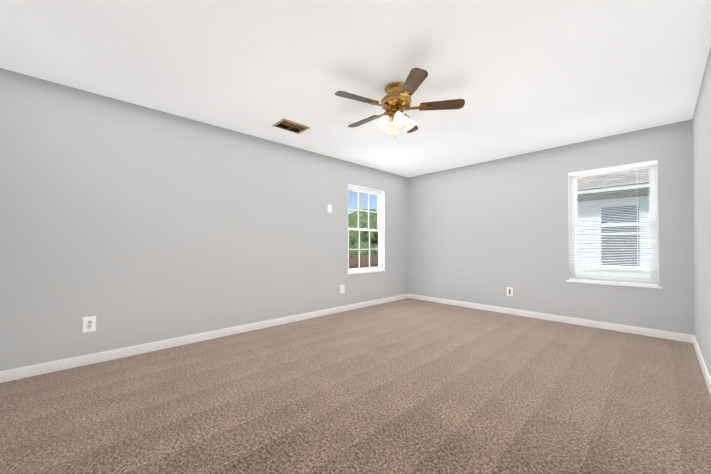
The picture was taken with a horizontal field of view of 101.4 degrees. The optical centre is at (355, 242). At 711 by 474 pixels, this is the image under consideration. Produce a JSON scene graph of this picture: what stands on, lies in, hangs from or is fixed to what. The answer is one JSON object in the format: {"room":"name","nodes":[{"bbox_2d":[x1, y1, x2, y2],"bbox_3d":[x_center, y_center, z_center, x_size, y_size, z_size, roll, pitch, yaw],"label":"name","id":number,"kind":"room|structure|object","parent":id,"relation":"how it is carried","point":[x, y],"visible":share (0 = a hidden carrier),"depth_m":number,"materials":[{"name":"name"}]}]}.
{"room":"empty bedroom","nodes":[
{"label":"empty bedroom","id":0,"kind":"room"},
{"bbox_2d":[0,68,407,370],"bbox_3d":[-1.018,-0.126,3.996,5.656,2.440,0.120,0,-1,-44],"label":"wall","id":1,"kind":"structure","parent":0,"point":[127,224],"depth_m":2.94,"materials":[{"name":"paint"}]},
{"bbox_2d":[83,316,95,332],"bbox_3d":[-2.380,0.728,2.601,0.088,0.136,0.009,0,-1,-44],"label":"electrical outlet","id":2,"kind":"object","parent":1,"relation":"attached to","point":[89,324],"visible":1,"depth_m":2.60,"materials":[{"name":"white plastic"}]},
{"bbox_2d":[0,294,407,382],"bbox_3d":[-0.972,1.051,3.938,5.656,0.085,0.013,0,-1,-44],"label":"baseboard","id":3,"kind":"structure","parent":1,"relation":"attached to","point":[32,370],"depth_m":2.96,"materials":[{"name":"white wood"}]},
{"bbox_2d":[328,205,331,212],"bbox_3d":[-0.395,-0.532,4.497,0.076,0.120,0.020,0,-1,-44],"label":"switch plate","id":4,"kind":"object","parent":1,"relation":"attached to","point":[329,208],"visible":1,"depth_m":4.51,"materials":[{"name":"white plastic"}]},
{"bbox_2d":[340,285,344,293],"bbox_3d":[-0.208,0.740,4.671,0.088,0.136,0.009,0,-1,-44],"label":"electrical outlet","id":5,"kind":"object","parent":1,"relation":"attached to","point":[342,288],"visible":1,"depth_m":4.67,"materials":[{"name":"white plastic"}]},
{"bbox_2d":[347,184,385,274],"bbox_3d":[0.171,-0.224,5.122,0.962,1.482,0.132,0,-1,-44],"label":"window","id":6,"kind":"structure","parent":1,"relation":"in","point":[380,230],"depth_m":5.25,"materials":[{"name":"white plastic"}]},
{"bbox_2d":[0,298,710,473],"bbox_3d":[0.328,1.131,2.573,5.896,0.100,4.021,0,-1,-44],"label":"floor","id":7,"kind":"structure","parent":0,"point":[409,386],"depth_m":1.95,"materials":[{"name":"carpet"}]},
{"bbox_2d":[0,0,710,177],"bbox_3d":[0.328,-1.418,2.595,5.896,0.120,4.021,0,-1,-44],"label":"ceiling","id":8,"kind":"structure","parent":0,"point":[519,77],"depth_m":2.22,"materials":[{"name":"paint"}]},
{"bbox_2d":[272,118,309,133],"bbox_3d":[-0.742,-1.343,3.372,0.350,0.018,0.250,0,-1,-44],"label":"ceiling vent","id":9,"kind":"object","parent":8,"relation":"in","point":[290,126],"visible":0.96,"depth_m":3.35,"materials":[{"name":"brown metal"}]},
{"bbox_2d":[335,68,464,136],"bbox_3d":[0.325,-1.147,2.577,1.107,0.422,1.068,0,-1,-44],"label":"fan","id":10,"kind":"object","parent":8,"relation":"hanging from","point":[396,100],"visible":1,"depth_m":2.47,"materials":[{"name":"brown wood"}]},
{"bbox_2d":[408,119,694,334],"bbox_3d":[2.418,-0.121,4.577,0.120,2.440,4.021,0,-1,-44],"label":"wall","id":11,"kind":"structure","parent":0,"point":[487,232],"depth_m":4.22,"materials":[{"name":"paint"}]},
{"bbox_2d":[507,287,512,295],"bbox_3d":[2.389,0.755,4.507,0.009,0.136,0.088,0,-1,-44],"label":"electrical outlet","id":12,"kind":"object","parent":11,"relation":"attached to","point":[509,291],"visible":1,"depth_m":4.50,"materials":[{"name":"white plastic"}]},
{"bbox_2d":[408,294,692,342],"bbox_3d":[2.370,1.056,4.521,0.013,0.085,3.755,0,-1,-44],"label":"baseboard","id":13,"kind":"structure","parent":11,"relation":"attached to","point":[637,330],"depth_m":3.93,"materials":[{"name":"white wood"}]},
{"bbox_2d":[566,159,661,288],"bbox_3d":[3.242,-0.221,3.704,0.132,1.492,0.900,0,-1,-44],"label":"window","id":14,"kind":"structure","parent":11,"relation":"in","point":[652,204],"depth_m":3.64,"materials":[{"name":"white plastic"}]},
{"bbox_2d":[569,160,657,285],"bbox_3d":[3.215,-0.230,3.678,0.045,1.458,0.834,0,-1,-44],"label":"window blinds","id":15,"kind":"object","parent":14,"relation":"attached to","point":[630,273],"visible":0.88,"depth_m":3.64,"materials":[{"name":"white plastic"}]},
{"bbox_2d":[692,47,710,377],"bbox_3d":[1.674,-0.150,1.172,5.656,2.440,0.120,0,-1,-44],"label":"wall","id":16,"kind":"structure","parent":0,"point":[701,124],"depth_m":2.44,"materials":[{"name":"paint"}]},
{"bbox_2d":[693,335,710,396],"bbox_3d":[1.628,1.028,1.210,5.656,0.085,0.013,0,-1,-44],"label":"baseboard","id":17,"kind":"structure","parent":16,"relation":"attached to","point":[706,375],"depth_m":2.42,"materials":[{"name":"white wood"}]},
{"label":"outside","id":18,"kind":"structure","parent":0,"visible":0},
{"bbox_3d":[8.173,1.835,26.473,110.000,0.200,120.000,0,-1,-44],"label":"ground","id":19,"kind":"structure","parent":18,"visible":0},
{"bbox_2d":[348,226,365,246],"bbox_3d":[-0.502,0.292,16.619,2.696,2.725,2.760,0,-1,-44],"label":"tree","id":20,"kind":"object","parent":19,"relation":"on","point":[355,234],"depth_m":16.05,"materials":[{"name":"green plant"}]},
{"bbox_2d":[348,211,370,241],"bbox_3d":[0.392,-0.268,19.982,3.694,3.927,3.382,0,-1,-44],"label":"tree","id":21,"kind":"object","parent":19,"relation":"on","point":[363,216],"depth_m":19.51,"materials":[{"name":"green plant"}]},
{"bbox_2d":[349,256,377,268],"bbox_3d":[1.121,1.025,10.688,12.090,1.150,0.150,0,-1,-44],"label":"fence","id":22,"kind":"object","parent":19,"relation":"on","point":[364,260],"depth_m":9.82,"materials":[{"name":"brown wood"}]},
{"bbox_2d":[349,243,377,257],"bbox_3d":[0.851,0.739,12.745,10.001,1.757,1.823,0,-1,-44],"label":"shrubs","id":23,"kind":"object","parent":19,"relation":"on","point":[366,253],"depth_m":11.63,"materials":[{"name":"green plant"}]},
{"bbox_2d":[350,209,377,218],"bbox_3d":[1.221,-0.751,28.577,5.592,5.049,6.112,0,-1,-44],"label":"tree","id":24,"kind":"object","parent":19,"relation":"on","point":[371,215],"depth_m":27.25,"materials":[{"name":"green plant"}]},
{"bbox_2d":[364,218,377,244],"bbox_3d":[1.435,0.030,18.778,2.701,3.318,2.670,0,-1,-44],"label":"tree","id":25,"kind":"object","parent":19,"relation":"on","point":[372,233],"depth_m":18.17,"materials":[{"name":"green plant"}]},
{"bbox_2d":[576,168,658,279],"bbox_3d":[8.524,-0.996,7.835,4.943,5.144,12.200,0,-1,-44],"label":"neighbouring house","id":26,"kind":"structure","parent":19,"relation":"on","point":[587,209],"depth_m":7.15,"materials":[{"name":"white"}]}
]}

